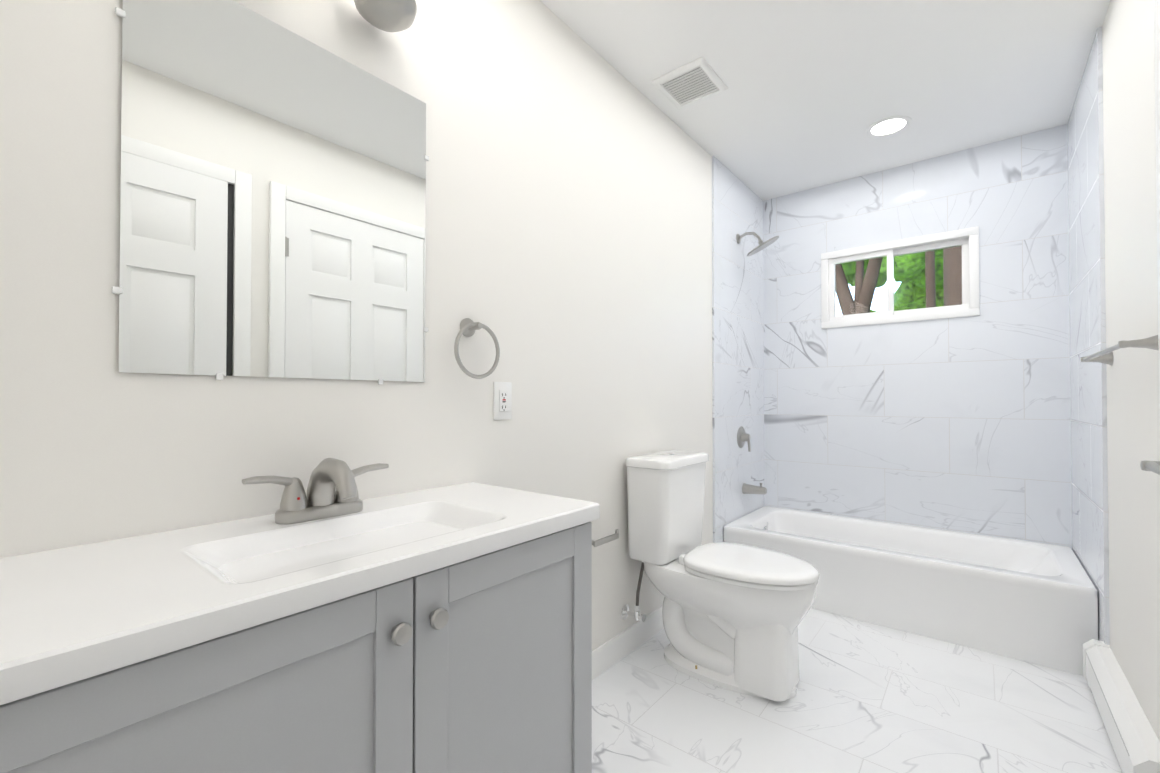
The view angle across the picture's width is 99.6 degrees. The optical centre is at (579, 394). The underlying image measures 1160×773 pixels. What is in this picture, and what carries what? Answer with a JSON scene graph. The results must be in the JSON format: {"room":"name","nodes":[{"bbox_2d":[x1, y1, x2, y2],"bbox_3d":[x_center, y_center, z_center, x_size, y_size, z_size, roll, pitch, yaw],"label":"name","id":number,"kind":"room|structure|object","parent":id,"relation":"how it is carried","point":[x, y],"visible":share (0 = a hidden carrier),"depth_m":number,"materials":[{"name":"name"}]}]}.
{"room":"bathroom","nodes":[
{"label":"bathroom","id":0,"kind":"room"},
{"bbox_2d":[0,0,712,650],"bbox_3d":[0.013,-0.129,1.928,0.120,2.408,4.152,-1,-1,39],"label":"wall","id":1,"kind":"structure","parent":0,"point":[568,216],"depth_m":1.36,"materials":[{"name":"paint"}]},
{"bbox_2d":[112,0,428,383],"bbox_3d":[-0.602,-0.403,1.076,0.008,0.754,0.616,-1,-1,39],"label":"mirror","id":2,"kind":"object","parent":1,"relation":"attached to","point":[272,199],"visible":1,"depth_m":1.01,"materials":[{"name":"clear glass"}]},
{"bbox_2d":[354,0,416,31],"bbox_3d":[-0.546,-0.966,1.037,0.154,0.190,0.424,-1,-1,39],"label":"sconce","id":3,"kind":"object","parent":1,"relation":"attached to","point":[392,15],"visible":1,"depth_m":1.13,"materials":[{"name":"white glass"}]},
{"bbox_2d":[454,318,499,378],"bbox_3d":[-0.303,-0.132,1.400,0.059,0.177,0.160,-1,-1,39],"label":"towel ring","id":4,"kind":"object","parent":1,"relation":"attached to","point":[468,327],"visible":1,"depth_m":1.40,"materials":[{"name":"silver metal"}]},
{"bbox_2d":[493,382,511,419],"bbox_3d":[-0.238,0.020,1.516,0.010,0.116,0.072,-1,-1,39],"label":"outlet","id":5,"kind":"object","parent":1,"relation":"attached to","point":[502,400],"visible":1,"depth_m":1.51,"materials":[{"name":"white plastic"}]},
{"bbox_2d":[592,529,618,546],"bbox_3d":[0.073,0.544,1.847,0.066,0.050,0.165,-1,-1,39],"label":"toilet paper holder","id":6,"kind":"object","parent":1,"relation":"attached to","point":[604,540],"visible":0.56,"depth_m":1.83,"materials":[{"name":"silver metal"}]},
{"bbox_2d":[592,606,663,680],"bbox_3d":[0.215,1.027,2.057,0.013,0.100,1.649,-1,-1,39],"label":"baseboard","id":7,"kind":"structure","parent":1,"relation":"attached to","point":[608,654],"depth_m":2.01,"materials":[{"name":"paint"}]},
{"bbox_2d":[712,156,764,542],"bbox_3d":[0.994,-0.116,3.025,0.012,2.408,0.812,-1,-1,39],"label":"wall tile","id":8,"kind":"structure","parent":1,"relation":"attached to","point":[737,334],"depth_m":2.94,"materials":[{"name":"tile"}]},
{"bbox_2d":[737,426,750,451],"bbox_3d":[1.008,0.272,2.982,0.059,0.151,0.132,-1,-1,39],"label":"tub valve","id":9,"kind":"object","parent":8,"relation":"attached to","point":[742,436],"visible":1,"depth_m":2.96,"materials":[{"name":"silver metal"}]},
{"bbox_2d":[742,483,766,494],"bbox_3d":[1.066,0.576,2.989,0.135,0.080,0.066,-1,-1,39],"label":"tub spout","id":10,"kind":"object","parent":8,"relation":"attached to","point":[750,489],"visible":1,"depth_m":2.98,"materials":[{"name":"silver metal"}]},
{"bbox_2d":[736,232,778,255],"bbox_3d":[1.058,-0.900,2.916,0.242,0.156,0.192,-1,-1,39],"label":"shower head","id":11,"kind":"object","parent":8,"relation":"attached to","point":[762,245],"visible":1,"depth_m":2.90},
{"bbox_2d":[540,0,1109,200],"bbox_3d":[0.640,-1.399,1.431,1.740,0.120,4.152,-1,-1,39],"label":"ceiling","id":12,"kind":"structure","parent":0,"point":[811,94],"depth_m":2.01,"materials":[{"name":"paint"}]},
{"bbox_2d":[651,57,727,108],"bbox_3d":[0.471,-1.325,2.109,0.236,0.011,0.256,-1,-1,39],"label":"ceiling vent","id":13,"kind":"object","parent":12,"relation":"in","point":[691,82],"visible":1,"depth_m":2.09,"materials":[{"name":"white plastic"}]},
{"bbox_2d":[866,115,911,137],"bbox_3d":[1.529,-1.324,2.433,0.192,0.006,0.192,-1,-1,39],"label":"recessed light","id":14,"kind":"object","parent":12,"relation":"in","point":[889,126],"visible":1,"depth_m":2.43,"materials":[{"name":"white plastic"}]},
{"bbox_2d":[592,608,1121,772],"bbox_3d":[0.640,1.129,1.401,1.740,0.120,4.152,-1,-1,39],"label":"floor","id":15,"kind":"structure","parent":0,"point":[869,697],"depth_m":1.64,"materials":[{"name":"tile"}]},
{"bbox_2d":[0,458,599,772],"bbox_3d":[-0.443,0.595,0.887,0.476,0.937,0.993,-1,-1,39],"label":"bathroom vanity","id":16,"kind":"object","parent":15,"relation":"on","point":[321,625],"visible":1,"depth_m":0.73,"materials":[{"name":"grey wood"}]},
{"bbox_2d":[621,450,819,700],"bbox_3d":[0.554,0.661,1.927,0.708,0.828,0.400,-1,-1,39],"label":"toilet","id":17,"kind":"object","parent":15,"relation":"on","point":[733,615],"visible":1,"depth_m":1.86,"materials":[{"name":"ceramic"}]},
{"bbox_2d":[723,506,1097,675],"bbox_3d":[1.597,0.913,2.576,1.472,0.340,0.698,-1,-1,39],"label":"bathtub","id":18,"kind":"object","parent":15,"relation":"on","point":[1031,602],"visible":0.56,"depth_m":2.24,"materials":[{"name":"ceramic"}]},
{"bbox_2d":[1102,0,1159,740],"bbox_3d":[1.268,-0.141,0.904,0.120,2.408,4.152,-1,-1,39],"label":"wall","id":19,"kind":"structure","parent":0,"point":[1131,283],"depth_m":1.46,"materials":[{"name":"paint"}]},
{"bbox_2d":[1067,27,1109,644],"bbox_3d":[2.146,-0.127,2.084,0.012,2.408,0.812,-1,-1,39],"label":"wall tile","id":20,"kind":"structure","parent":19,"relation":"attached to","point":[1088,391],"depth_m":1.96,"materials":[{"name":"tile"}]},
{"bbox_2d":[1080,335,1158,365],"bbox_3d":[1.607,-0.125,1.474,0.077,0.048,0.663,-1,-1,39],"label":"towel rail","id":21,"kind":"object","parent":19,"relation":"attached to","point":[1104,356],"visible":0.96,"depth_m":1.26,"materials":[{"name":"silver metal"}]},
{"bbox_2d":[1083,639,1159,772],"bbox_3d":[1.637,0.978,1.491,0.066,0.168,0.780,-1,-1,39],"label":"baseboard heater","id":22,"kind":"object","parent":19,"relation":"attached to","point":[1135,741],"visible":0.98,"depth_m":1.42,"materials":[{"name":"metal"}]},
{"bbox_2d":[1140,0,1159,474],"bbox_3d":[1.079,0.013,0.825,0.075,2.099,0.902,-1,-1,39],"label":"door frame","id":23,"kind":"structure","parent":19,"relation":"attached to","point":[1153,466],"depth_m":1.16,"materials":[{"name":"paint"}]},
{"bbox_3d":[1.890,-0.117,2.946,1.500,2.408,0.200,-1,-1,39],"label":"wall","id":24,"kind":"structure","parent":0,"visible":0},
{"bbox_2d":[821,226,979,328],"bbox_3d":[1.857,-0.654,2.894,0.774,0.476,0.112,-1,-1,39],"label":"window","id":25,"kind":"structure","parent":24,"relation":"in","point":[967,239],"depth_m":2.85,"materials":[{"name":"plastic"}]},
{"bbox_2d":[763,124,1071,547],"bbox_3d":[1.823,-0.118,2.864,1.476,2.408,0.012,-1,-1,39],"label":"wall tile","id":26,"kind":"structure","parent":24,"relation":"attached to","point":[960,424],"depth_m":2.73,"materials":[{"name":"tile"}]},
{"label":"outside","id":27,"kind":"structure","parent":0,"visible":0},
{"bbox_3d":[14.493,4.381,19.514,50.000,0.200,41.288,-1,-1,39],"label":"ground","id":28,"kind":"structure","parent":27,"visible":0},
{"bbox_2d":[835,246,961,314],"bbox_3d":[6.102,-3.398,11.441,17.965,15.272,11.495,-1,-1,39],"label":"trees","id":29,"kind":"object","parent":28,"relation":"on","point":[934,283],"depth_m":8.31,"materials":[{"name":"green plant"}]}
]}

